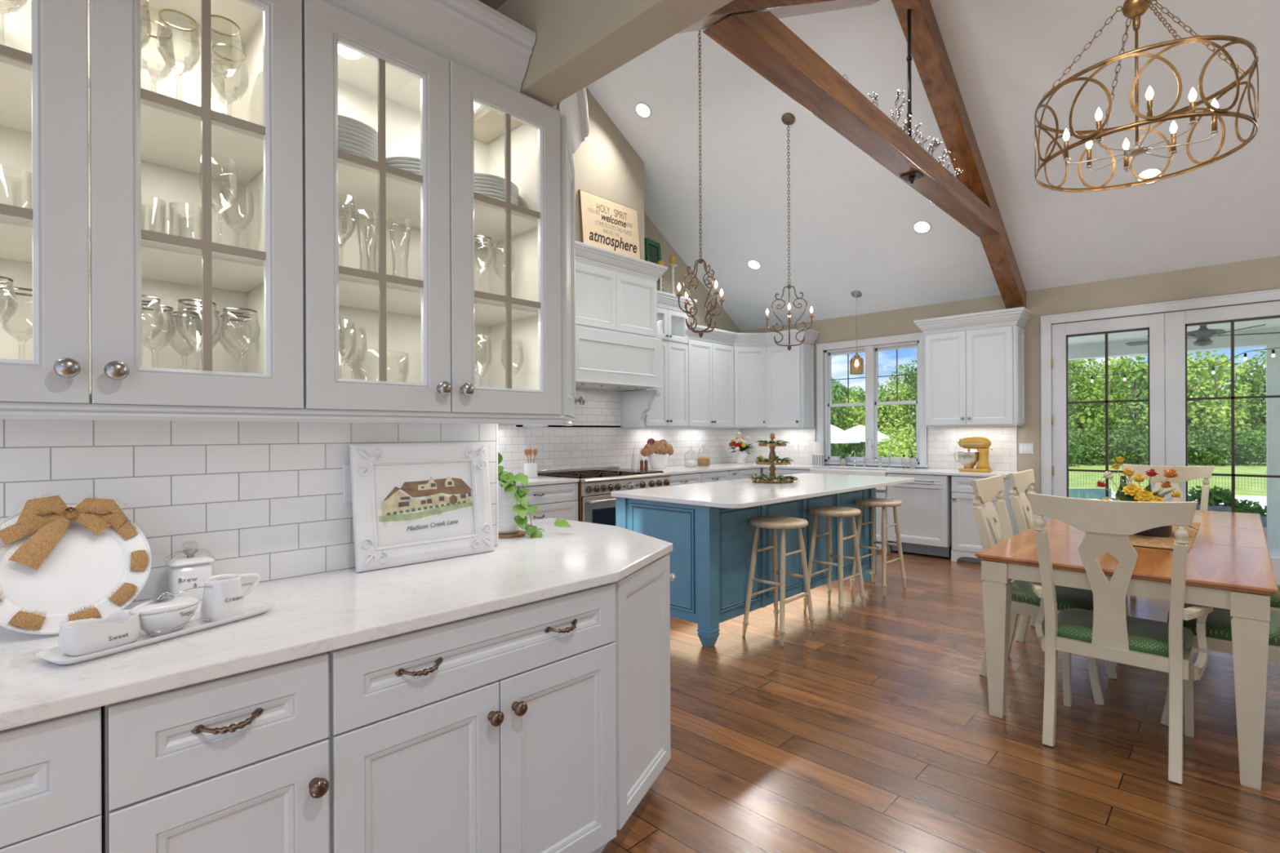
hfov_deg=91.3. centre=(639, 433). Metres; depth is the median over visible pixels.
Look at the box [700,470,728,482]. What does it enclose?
base cabinet
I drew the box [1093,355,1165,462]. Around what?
tree
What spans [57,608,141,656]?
holder
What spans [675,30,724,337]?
chandelier
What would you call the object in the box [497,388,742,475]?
backsplash
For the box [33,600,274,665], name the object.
serving tray
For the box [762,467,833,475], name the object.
base cabinet
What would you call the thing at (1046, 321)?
trim
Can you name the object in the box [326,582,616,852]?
base cabinet
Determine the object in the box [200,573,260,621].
jug
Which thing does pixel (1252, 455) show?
bush
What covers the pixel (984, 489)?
dining chair
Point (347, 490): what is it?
outlet plate
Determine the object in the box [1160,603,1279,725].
dining chair
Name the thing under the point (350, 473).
socket
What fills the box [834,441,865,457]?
shrub
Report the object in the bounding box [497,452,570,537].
pothos plant
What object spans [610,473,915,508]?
island countertop
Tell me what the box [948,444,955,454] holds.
outlet plate
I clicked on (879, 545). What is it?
valance
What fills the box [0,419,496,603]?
backsplash
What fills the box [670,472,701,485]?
base cabinet
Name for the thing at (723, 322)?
wall
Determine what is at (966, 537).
base cabinet
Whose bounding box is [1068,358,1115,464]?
tree
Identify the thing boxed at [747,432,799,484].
tiered tray
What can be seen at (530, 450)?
wooden utensil
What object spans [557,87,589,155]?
crown molding
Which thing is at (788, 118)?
chandelier
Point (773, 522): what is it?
bar stool
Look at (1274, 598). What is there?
dining chair
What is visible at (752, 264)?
recessed light
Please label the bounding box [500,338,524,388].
wine glass
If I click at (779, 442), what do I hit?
greenery
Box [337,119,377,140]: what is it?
dinner plate
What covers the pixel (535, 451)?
wooden utensil
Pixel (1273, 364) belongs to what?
porch post
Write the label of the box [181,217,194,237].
tumbler
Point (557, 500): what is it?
base cabinet
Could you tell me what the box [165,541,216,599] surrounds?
tea canister
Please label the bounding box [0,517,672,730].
countertop
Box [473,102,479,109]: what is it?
puck light
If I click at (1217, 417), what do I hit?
tree
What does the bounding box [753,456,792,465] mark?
greenery
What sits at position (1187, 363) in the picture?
tree
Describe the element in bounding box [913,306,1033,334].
crown molding
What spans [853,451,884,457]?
shrub
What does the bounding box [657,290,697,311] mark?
crown molding
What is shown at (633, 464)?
oil bottle
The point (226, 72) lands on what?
goblet
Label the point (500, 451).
outlet plate
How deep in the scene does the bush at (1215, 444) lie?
39.47 m
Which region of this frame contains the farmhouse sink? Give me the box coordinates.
[809,466,888,490]
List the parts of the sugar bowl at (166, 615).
lid, lid handle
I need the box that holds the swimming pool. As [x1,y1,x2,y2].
[1068,488,1112,500]
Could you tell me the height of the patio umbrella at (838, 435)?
2.460 m
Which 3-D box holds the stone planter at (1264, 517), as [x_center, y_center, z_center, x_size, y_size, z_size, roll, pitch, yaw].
[8.203,1.062,8.237,0.421,0.304,0.260,0,0,44]
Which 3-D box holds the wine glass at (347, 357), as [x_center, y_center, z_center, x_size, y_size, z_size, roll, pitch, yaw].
[-0.829,-0.196,1.737,0.078,0.232,0.078,0,0,33]
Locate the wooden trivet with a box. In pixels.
[498,529,526,537]
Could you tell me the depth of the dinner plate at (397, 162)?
1.83 m
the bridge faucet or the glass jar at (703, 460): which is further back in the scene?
the glass jar at (703, 460)
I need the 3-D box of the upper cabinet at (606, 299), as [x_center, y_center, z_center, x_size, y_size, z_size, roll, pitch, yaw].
[-0.459,-1.398,6.576,0.597,0.740,1.273,0,0,44]
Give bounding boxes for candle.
[657,260,663,266]
[669,256,675,264]
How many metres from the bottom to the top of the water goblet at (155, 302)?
0.223 m
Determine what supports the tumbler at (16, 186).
on the display cabinet at (79, 113)
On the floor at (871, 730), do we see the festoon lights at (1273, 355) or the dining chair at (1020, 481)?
the dining chair at (1020, 481)
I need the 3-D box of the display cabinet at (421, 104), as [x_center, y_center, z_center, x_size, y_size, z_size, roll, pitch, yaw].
[-0.652,-0.623,1.870,0.445,1.128,0.768,0,0,44]
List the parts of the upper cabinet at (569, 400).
door, knob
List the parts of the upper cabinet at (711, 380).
door, door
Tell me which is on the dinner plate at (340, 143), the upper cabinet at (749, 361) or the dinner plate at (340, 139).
the dinner plate at (340, 139)
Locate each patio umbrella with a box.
[831,424,860,443]
[844,424,888,455]
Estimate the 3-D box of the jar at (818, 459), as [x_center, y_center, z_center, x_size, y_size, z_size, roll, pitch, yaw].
[2.268,0.333,7.941,0.144,0.146,0.144,0,0,44]
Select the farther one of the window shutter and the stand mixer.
the window shutter
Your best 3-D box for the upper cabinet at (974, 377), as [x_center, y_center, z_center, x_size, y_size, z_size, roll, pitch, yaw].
[3.578,-0.611,6.723,0.902,1.070,0.360,0,0,44]
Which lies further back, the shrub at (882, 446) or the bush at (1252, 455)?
the bush at (1252, 455)
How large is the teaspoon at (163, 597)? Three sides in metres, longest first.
0.121 x 0.031 x 0.014 m
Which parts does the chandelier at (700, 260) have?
scroll arm, scroll arm, chain, scroll arm, scroll arm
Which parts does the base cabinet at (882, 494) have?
door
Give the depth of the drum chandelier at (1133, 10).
3.13 m
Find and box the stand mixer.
[954,435,992,471]
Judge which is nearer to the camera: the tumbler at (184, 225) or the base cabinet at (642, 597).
the tumbler at (184, 225)
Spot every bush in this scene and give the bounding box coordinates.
[1068,425,1085,466]
[1068,428,1117,466]
[1093,424,1148,465]
[1115,429,1165,465]
[1187,422,1219,466]
[1187,422,1261,466]
[1206,421,1266,466]
[1235,423,1266,465]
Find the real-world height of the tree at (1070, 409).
8.107 m
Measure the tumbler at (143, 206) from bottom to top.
0.125 m
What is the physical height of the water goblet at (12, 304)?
0.223 m
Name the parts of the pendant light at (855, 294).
chain, bulb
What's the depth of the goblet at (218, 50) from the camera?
1.57 m
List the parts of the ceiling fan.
blade, motor, blade, blade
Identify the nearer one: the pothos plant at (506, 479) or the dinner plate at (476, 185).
the dinner plate at (476, 185)
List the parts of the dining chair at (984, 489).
leg, rail, leg, seat frame, seat, leg, leg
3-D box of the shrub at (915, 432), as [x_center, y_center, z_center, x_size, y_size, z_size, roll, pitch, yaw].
[9.218,0.968,20.023,1.986,2.637,1.628,0,0,44]
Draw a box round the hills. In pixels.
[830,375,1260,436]
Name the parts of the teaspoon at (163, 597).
spoon handle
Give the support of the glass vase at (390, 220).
on the display cabinet at (421, 104)
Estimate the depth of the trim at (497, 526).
2.32 m
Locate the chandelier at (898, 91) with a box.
[843,74,962,178]
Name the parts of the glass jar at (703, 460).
lid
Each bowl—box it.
[128,591,199,634]
[146,595,173,601]
[351,349,409,382]
[954,451,978,468]
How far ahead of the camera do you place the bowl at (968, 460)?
6.62 m
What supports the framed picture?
on the countertop at (309, 615)
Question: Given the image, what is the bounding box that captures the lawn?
[863,445,1266,496]
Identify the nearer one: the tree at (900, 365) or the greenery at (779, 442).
the greenery at (779, 442)
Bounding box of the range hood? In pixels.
[575,325,663,391]
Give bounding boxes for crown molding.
[322,0,535,93]
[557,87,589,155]
[574,240,667,280]
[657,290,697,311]
[688,324,820,346]
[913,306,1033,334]
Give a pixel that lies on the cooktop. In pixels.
(547, 475)
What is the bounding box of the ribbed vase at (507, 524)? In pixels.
[497,480,519,533]
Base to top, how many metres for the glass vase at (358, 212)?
0.220 m
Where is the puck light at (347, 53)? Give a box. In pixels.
[337,44,360,59]
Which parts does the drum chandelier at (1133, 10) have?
bulb, chain, bulb, arm, bulb, arm, arm, chain, bulb, arm, stem, arm, bulb, arm, chain, arm, bulb, arm, bulb, chain, bulb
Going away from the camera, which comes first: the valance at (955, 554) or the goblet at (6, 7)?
the goblet at (6, 7)
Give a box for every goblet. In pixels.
[0,0,27,45]
[0,275,18,328]
[0,286,32,359]
[140,0,151,49]
[140,19,174,93]
[141,294,164,366]
[142,303,176,367]
[155,8,200,101]
[163,311,202,369]
[174,298,220,370]
[183,307,222,354]
[210,14,243,113]
[211,43,248,116]
[218,315,253,372]
[219,307,261,373]
[474,235,493,292]
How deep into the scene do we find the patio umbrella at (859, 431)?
23.36 m
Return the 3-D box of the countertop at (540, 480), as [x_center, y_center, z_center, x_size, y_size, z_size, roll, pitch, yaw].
[-1.634,0.438,5.223,0.751,0.030,2.314,0,0,44]
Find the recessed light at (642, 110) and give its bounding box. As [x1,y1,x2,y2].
[635,102,651,118]
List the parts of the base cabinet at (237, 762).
door, handle, knob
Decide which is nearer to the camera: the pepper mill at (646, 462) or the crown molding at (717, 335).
the pepper mill at (646, 462)
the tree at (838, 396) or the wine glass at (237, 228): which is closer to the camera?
the wine glass at (237, 228)
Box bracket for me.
[620,389,661,427]
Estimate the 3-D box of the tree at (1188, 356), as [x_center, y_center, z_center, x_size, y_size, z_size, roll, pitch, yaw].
[38.519,-1.808,44.463,4.169,8.760,4.848,0,0,0]
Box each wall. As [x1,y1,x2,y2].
[497,213,741,425]
[572,87,644,260]
[741,255,1279,550]
[1262,526,1266,541]
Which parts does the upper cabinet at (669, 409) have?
door, glass door, glass door, door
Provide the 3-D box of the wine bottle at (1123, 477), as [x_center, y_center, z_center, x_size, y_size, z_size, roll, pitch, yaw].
[2.866,0.401,3.709,0.074,0.300,0.074,0,0,44]
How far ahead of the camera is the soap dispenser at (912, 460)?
7.20 m
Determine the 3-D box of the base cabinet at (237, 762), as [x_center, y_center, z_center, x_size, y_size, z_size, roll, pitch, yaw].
[-0.977,0.893,1.376,0.659,0.882,0.357,0,0,44]
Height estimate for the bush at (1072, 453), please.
3.286 m
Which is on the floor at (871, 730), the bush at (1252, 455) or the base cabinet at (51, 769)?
the base cabinet at (51, 769)
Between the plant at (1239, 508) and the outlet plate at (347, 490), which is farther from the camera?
the plant at (1239, 508)
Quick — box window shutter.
[644,237,663,292]
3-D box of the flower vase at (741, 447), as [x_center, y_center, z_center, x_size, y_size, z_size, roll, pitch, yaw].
[1.387,0.195,8.542,0.431,0.430,0.379,0,0,-29]
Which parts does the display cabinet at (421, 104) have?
door, knob, knob, door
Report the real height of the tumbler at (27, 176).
0.125 m
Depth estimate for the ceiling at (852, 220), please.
5.53 m
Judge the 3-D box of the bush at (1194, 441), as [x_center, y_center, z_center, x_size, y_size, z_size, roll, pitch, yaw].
[35.581,0.916,40.817,3.631,3.400,3.514,0,0,44]
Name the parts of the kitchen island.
corner post, frame, panel, corner post, panel, panel, frame, rail, panel, panel, corner post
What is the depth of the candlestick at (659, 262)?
7.44 m
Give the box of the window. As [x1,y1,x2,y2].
[824,341,919,464]
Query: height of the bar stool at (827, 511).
0.758 m
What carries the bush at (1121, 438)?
on the lawn
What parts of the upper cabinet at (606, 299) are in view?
door, door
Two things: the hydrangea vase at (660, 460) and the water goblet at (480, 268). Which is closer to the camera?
the water goblet at (480, 268)
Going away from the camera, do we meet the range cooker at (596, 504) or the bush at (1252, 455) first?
the range cooker at (596, 504)
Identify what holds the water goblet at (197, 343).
in the display cabinet at (79, 113)
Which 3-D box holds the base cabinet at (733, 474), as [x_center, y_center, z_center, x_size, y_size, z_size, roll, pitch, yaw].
[0.934,0.885,7.798,0.648,0.882,0.200,0,0,44]
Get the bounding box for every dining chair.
[971,475,1116,705]
[1008,469,1128,642]
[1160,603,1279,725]
[1270,584,1279,614]
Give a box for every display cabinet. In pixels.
[0,0,303,408]
[302,0,561,414]
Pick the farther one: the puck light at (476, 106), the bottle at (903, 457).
the bottle at (903, 457)
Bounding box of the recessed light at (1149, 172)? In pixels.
[1135,167,1163,185]
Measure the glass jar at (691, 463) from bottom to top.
0.252 m
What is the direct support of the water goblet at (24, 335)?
in the display cabinet at (79, 113)
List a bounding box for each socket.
[350,472,351,494]
[1243,352,1247,360]
[1271,349,1275,357]
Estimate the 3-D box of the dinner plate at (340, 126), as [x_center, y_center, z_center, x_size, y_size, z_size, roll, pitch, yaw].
[-0.848,-0.801,1.741,0.253,0.015,0.253,0,0,44]
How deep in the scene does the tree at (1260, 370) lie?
43.99 m
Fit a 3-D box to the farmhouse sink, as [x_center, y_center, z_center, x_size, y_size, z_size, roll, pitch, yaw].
[2.544,0.524,7.393,0.910,0.205,0.500,0,0,44]
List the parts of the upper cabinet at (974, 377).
door, door, panel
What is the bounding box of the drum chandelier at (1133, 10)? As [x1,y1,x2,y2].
[1034,0,1258,191]
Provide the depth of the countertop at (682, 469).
7.29 m
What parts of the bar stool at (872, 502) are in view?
leg, leg, seat, leg, leg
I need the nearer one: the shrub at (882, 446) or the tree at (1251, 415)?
the shrub at (882, 446)
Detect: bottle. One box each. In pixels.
[631,447,635,469]
[637,450,642,469]
[901,457,906,467]
[909,457,915,468]
[1115,475,1126,499]
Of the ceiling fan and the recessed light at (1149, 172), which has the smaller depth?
the recessed light at (1149, 172)
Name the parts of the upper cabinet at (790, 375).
door, panel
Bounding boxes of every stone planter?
[1187,484,1236,511]
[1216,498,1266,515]
[1243,502,1266,526]
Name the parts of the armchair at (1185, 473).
leg, rail, leg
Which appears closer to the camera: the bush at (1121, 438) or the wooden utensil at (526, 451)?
the wooden utensil at (526, 451)
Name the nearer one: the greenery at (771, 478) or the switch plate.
the greenery at (771, 478)
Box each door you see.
[1051,312,1165,501]
[1164,301,1279,585]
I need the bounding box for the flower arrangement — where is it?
[1089,456,1199,537]
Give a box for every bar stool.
[742,515,814,647]
[803,506,865,618]
[849,497,906,596]
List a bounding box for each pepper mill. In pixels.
[640,458,644,469]
[644,458,648,470]
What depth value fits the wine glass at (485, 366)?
2.01 m
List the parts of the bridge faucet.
spout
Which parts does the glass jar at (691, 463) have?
lid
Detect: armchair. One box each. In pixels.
[1026,492,1213,784]
[1122,463,1213,599]
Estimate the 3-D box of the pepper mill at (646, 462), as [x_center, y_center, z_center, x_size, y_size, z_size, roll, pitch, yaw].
[0.069,0.350,7.092,0.046,0.130,0.046,0,0,44]
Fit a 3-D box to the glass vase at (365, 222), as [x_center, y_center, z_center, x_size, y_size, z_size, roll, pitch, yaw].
[-0.791,-0.519,1.865,0.068,0.220,0.068,0,0,-6]
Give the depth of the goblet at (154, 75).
1.49 m
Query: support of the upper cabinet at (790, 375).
attached to the wall at (1264, 273)
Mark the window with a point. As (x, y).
(871, 403)
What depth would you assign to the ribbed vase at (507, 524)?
2.53 m
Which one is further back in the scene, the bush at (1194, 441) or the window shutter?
the bush at (1194, 441)
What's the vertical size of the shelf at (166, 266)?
0.024 m
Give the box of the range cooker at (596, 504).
[537,466,671,525]
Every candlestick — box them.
[657,260,663,291]
[668,256,677,294]
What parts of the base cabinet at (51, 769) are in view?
drawer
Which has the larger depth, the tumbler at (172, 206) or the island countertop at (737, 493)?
the island countertop at (737, 493)
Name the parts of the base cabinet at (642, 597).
door, knob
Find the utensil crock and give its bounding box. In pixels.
[524,462,537,478]
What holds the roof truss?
attached to the ceiling at (852, 220)
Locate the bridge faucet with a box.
[862,437,883,466]
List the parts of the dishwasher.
panel, toe plate, handle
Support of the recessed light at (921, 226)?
in the ceiling at (852, 220)
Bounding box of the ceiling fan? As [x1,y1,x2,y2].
[1125,324,1279,346]
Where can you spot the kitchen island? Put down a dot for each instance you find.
(710, 556)
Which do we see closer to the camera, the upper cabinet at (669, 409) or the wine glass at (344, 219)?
the wine glass at (344, 219)
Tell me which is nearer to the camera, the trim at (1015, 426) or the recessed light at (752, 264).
the trim at (1015, 426)
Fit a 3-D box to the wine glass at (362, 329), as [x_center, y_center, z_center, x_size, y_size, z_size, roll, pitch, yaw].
[-0.838,-0.196,1.828,0.078,0.232,0.078,0,0,24]
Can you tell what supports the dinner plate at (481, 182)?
on the dinner plate at (476, 185)
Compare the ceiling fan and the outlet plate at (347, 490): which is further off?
the ceiling fan
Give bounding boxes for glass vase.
[355,209,377,272]
[362,218,386,271]
[387,216,412,278]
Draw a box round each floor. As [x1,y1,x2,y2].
[600,550,1279,852]
[1112,492,1266,514]
[1268,547,1279,556]
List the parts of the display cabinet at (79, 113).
door, knob, knob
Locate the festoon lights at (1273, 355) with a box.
[1071,347,1278,382]
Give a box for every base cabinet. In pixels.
[0,706,102,852]
[101,652,329,852]
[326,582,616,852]
[516,482,577,520]
[597,553,675,852]
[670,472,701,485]
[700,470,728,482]
[728,469,738,479]
[737,467,761,479]
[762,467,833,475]
[875,489,892,551]
[951,475,1018,563]
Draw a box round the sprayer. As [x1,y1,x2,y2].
[888,452,891,467]
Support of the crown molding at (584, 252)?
attached to the upper cabinet at (606, 299)
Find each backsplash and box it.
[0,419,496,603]
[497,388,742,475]
[742,426,1016,471]
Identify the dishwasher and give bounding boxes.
[886,472,951,557]
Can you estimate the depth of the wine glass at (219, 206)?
1.46 m
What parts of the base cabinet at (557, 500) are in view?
drawer, drawer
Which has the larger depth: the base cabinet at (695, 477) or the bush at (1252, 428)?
the bush at (1252, 428)
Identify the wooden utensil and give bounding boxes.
[524,448,528,462]
[528,448,532,462]
[533,448,537,462]
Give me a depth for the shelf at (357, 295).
1.90 m
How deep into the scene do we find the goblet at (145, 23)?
1.38 m
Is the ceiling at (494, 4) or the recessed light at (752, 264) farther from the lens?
the recessed light at (752, 264)
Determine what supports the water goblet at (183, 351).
in the display cabinet at (79, 113)
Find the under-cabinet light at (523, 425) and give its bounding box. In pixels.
[522,424,547,426]
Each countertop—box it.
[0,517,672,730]
[516,475,579,486]
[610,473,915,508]
[630,462,1019,477]
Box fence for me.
[1068,449,1266,489]
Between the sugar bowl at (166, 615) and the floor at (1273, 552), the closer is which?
the sugar bowl at (166, 615)
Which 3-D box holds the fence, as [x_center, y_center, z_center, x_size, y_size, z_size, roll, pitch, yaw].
[20.622,1.369,23.996,15.156,1.442,0.024,0,0,15]
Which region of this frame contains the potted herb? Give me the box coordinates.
[836,452,849,466]
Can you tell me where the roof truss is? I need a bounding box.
[678,0,1026,308]
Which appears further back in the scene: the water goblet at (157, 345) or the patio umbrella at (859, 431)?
the patio umbrella at (859, 431)
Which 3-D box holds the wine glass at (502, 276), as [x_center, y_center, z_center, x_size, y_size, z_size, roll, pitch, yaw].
[-0.463,-0.526,2.121,0.078,0.232,0.078,0,0,22]
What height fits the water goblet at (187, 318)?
0.223 m
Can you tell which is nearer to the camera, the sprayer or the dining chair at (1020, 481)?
the dining chair at (1020, 481)
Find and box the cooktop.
[546,474,629,479]
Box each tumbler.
[0,164,31,208]
[11,181,22,207]
[141,204,146,230]
[142,195,166,233]
[147,208,182,236]
[168,202,201,239]
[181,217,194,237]
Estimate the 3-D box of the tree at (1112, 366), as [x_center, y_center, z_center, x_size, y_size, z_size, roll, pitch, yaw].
[34.959,-1.846,46.086,5.116,8.783,4.879,0,0,22]
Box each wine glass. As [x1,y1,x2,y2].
[198,153,238,244]
[218,179,254,247]
[337,192,356,266]
[338,315,342,351]
[338,319,356,378]
[339,208,347,250]
[339,324,367,372]
[475,334,492,386]
[475,339,492,386]
[491,240,515,296]
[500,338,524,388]
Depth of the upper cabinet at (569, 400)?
2.09 m
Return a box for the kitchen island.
[615,487,876,647]
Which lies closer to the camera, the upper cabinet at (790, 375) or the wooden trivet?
the wooden trivet
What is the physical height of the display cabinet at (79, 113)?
1.128 m
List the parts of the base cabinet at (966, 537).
drawer, door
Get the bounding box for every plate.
[0,492,151,634]
[337,114,377,135]
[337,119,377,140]
[337,123,377,144]
[337,128,377,148]
[337,132,377,152]
[337,136,377,156]
[337,141,377,160]
[337,145,377,161]
[342,463,351,502]
[386,156,420,162]
[386,160,420,166]
[389,164,420,170]
[398,168,420,173]
[474,173,518,191]
[474,176,518,195]
[474,180,518,198]
[474,183,518,201]
[474,187,518,204]
[474,191,518,205]
[487,195,514,204]
[497,448,502,455]
[657,320,662,333]
[793,443,798,452]
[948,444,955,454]
[1018,443,1033,453]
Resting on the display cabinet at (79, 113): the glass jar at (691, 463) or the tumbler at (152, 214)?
the tumbler at (152, 214)
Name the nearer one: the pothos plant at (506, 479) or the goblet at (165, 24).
the goblet at (165, 24)
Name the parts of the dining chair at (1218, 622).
leg, seat, seat frame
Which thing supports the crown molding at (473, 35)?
attached to the display cabinet at (421, 104)
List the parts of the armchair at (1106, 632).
armrest, leg, leg, rail, seat frame, seat, leg, leg, armrest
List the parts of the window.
sash, sash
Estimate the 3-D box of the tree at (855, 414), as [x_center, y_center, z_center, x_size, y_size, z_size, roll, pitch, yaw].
[9.777,0.157,31.052,2.965,4.796,2.658,0,0,-11]
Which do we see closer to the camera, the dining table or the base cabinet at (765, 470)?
the dining table
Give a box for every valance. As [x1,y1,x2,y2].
[875,541,887,552]
[951,550,977,561]
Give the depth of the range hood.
6.35 m
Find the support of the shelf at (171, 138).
attached to the display cabinet at (79, 113)
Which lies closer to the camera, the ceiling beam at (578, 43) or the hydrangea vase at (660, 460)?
the ceiling beam at (578, 43)
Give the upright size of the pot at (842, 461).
0.090 m
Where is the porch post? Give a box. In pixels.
[1266,343,1279,548]
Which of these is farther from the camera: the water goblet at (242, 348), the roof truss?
the roof truss
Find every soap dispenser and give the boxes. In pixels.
[901,452,906,467]
[908,453,915,468]
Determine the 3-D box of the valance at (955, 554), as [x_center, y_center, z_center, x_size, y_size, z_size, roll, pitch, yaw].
[3.398,1.259,6.294,0.495,0.112,0.018,0,0,44]
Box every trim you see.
[496,423,498,546]
[816,332,928,467]
[1015,426,1017,471]
[1040,288,1279,520]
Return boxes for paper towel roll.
[812,441,823,465]
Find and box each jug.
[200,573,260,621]
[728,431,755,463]
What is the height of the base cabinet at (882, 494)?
0.690 m
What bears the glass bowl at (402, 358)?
in the display cabinet at (421, 104)
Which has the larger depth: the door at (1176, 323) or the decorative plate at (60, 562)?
the door at (1176, 323)
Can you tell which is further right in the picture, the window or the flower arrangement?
the flower arrangement
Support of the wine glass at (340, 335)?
in the display cabinet at (421, 104)
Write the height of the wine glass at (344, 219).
0.232 m
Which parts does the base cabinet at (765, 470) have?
drawer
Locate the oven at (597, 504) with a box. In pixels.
[581,481,634,525]
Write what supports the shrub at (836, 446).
on the lawn
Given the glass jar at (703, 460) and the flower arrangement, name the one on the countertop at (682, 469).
the glass jar at (703, 460)
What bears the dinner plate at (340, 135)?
on the dinner plate at (340, 139)
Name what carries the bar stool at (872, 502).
on the floor at (871, 730)
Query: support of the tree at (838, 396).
on the lawn
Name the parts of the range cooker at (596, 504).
trim, knob, knob, knob, knob, knob, control panel, knob, knob, knob, knob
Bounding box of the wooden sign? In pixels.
[577,189,640,259]
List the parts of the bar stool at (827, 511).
leg, leg, seat, leg, leg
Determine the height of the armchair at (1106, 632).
1.074 m
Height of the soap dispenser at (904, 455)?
0.180 m
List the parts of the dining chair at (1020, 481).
leg, rail, leg, leg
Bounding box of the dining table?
[974,510,1279,790]
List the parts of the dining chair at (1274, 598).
seat frame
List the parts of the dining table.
leg, leg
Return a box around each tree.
[830,380,856,453]
[830,387,865,453]
[840,386,881,457]
[855,380,917,456]
[861,381,911,453]
[877,364,915,433]
[902,360,917,457]
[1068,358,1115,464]
[1068,360,1098,462]
[1080,356,1147,462]
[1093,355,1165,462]
[1109,363,1202,439]
[1146,351,1230,463]
[1186,350,1252,463]
[1203,358,1266,461]
[1227,346,1266,462]
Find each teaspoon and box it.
[146,586,213,601]
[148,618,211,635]
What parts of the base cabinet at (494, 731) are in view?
door, handle, drawer, knob, knob, door, handle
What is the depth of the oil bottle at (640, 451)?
7.21 m
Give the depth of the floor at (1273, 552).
7.46 m
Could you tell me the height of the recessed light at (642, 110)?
0.093 m
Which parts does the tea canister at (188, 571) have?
lid, knob, glass knob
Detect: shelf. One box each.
[0,56,263,186]
[0,213,263,292]
[337,158,537,244]
[338,273,537,326]
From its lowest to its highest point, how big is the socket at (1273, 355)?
0.098 m
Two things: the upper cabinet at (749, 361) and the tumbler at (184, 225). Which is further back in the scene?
the upper cabinet at (749, 361)
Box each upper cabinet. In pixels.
[556,103,585,417]
[574,260,657,337]
[626,306,688,427]
[687,337,734,427]
[730,345,766,428]
[766,342,814,428]
[924,324,1025,426]
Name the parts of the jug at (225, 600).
handle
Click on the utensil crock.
(530, 468)
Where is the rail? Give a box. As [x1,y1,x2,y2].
[0,401,574,426]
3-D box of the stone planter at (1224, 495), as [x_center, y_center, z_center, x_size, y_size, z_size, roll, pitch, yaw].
[7.813,0.956,8.608,0.591,0.518,0.402,0,0,44]
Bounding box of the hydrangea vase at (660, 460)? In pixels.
[640,438,673,469]
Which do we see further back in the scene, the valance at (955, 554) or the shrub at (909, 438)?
the shrub at (909, 438)
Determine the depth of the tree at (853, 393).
32.52 m
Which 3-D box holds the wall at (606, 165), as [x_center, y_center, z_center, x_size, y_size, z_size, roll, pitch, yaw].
[-0.515,-2.527,6.611,0.480,1.918,1.125,0,0,44]
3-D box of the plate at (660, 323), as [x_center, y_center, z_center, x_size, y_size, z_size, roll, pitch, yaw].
[0.282,-1.249,7.621,0.046,0.267,0.270,0,0,44]
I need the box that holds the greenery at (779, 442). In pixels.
[753,440,789,445]
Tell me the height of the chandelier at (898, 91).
0.195 m
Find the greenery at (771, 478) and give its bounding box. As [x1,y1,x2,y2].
[747,473,799,484]
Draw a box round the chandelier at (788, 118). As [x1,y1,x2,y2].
[764,112,814,351]
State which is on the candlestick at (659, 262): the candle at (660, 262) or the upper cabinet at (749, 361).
the candle at (660, 262)
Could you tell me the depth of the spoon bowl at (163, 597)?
1.30 m
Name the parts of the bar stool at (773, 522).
leg, leg, seat, leg, leg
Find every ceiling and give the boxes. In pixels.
[478,0,507,9]
[586,0,1279,331]
[1067,318,1279,345]
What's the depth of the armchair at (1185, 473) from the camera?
4.81 m
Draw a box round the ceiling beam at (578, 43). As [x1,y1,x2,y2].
[473,0,733,144]
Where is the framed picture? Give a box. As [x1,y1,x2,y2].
[349,442,493,572]
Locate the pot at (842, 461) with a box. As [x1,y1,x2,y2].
[840,458,847,466]
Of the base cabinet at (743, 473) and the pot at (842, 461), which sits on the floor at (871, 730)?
the base cabinet at (743, 473)
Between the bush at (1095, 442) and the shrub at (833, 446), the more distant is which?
the bush at (1095, 442)
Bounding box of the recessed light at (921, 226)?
[912,220,931,233]
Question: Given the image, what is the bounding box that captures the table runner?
[1128,522,1200,551]
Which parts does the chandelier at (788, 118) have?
scroll arm, chain, scroll arm, scroll arm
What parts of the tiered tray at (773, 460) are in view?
post, plate, plate, plate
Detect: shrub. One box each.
[831,443,839,456]
[831,443,851,457]
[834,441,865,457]
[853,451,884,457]
[877,434,911,457]
[883,428,916,457]
[900,426,916,457]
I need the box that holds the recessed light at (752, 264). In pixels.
[746,259,761,270]
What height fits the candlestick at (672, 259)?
0.520 m
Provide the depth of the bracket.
7.07 m
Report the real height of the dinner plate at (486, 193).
0.014 m
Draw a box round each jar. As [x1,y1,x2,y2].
[684,446,697,466]
[697,444,710,466]
[813,453,824,466]
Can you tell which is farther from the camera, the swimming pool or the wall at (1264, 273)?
the swimming pool
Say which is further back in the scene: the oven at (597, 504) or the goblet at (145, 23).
the oven at (597, 504)
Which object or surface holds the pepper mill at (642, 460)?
on the countertop at (682, 469)

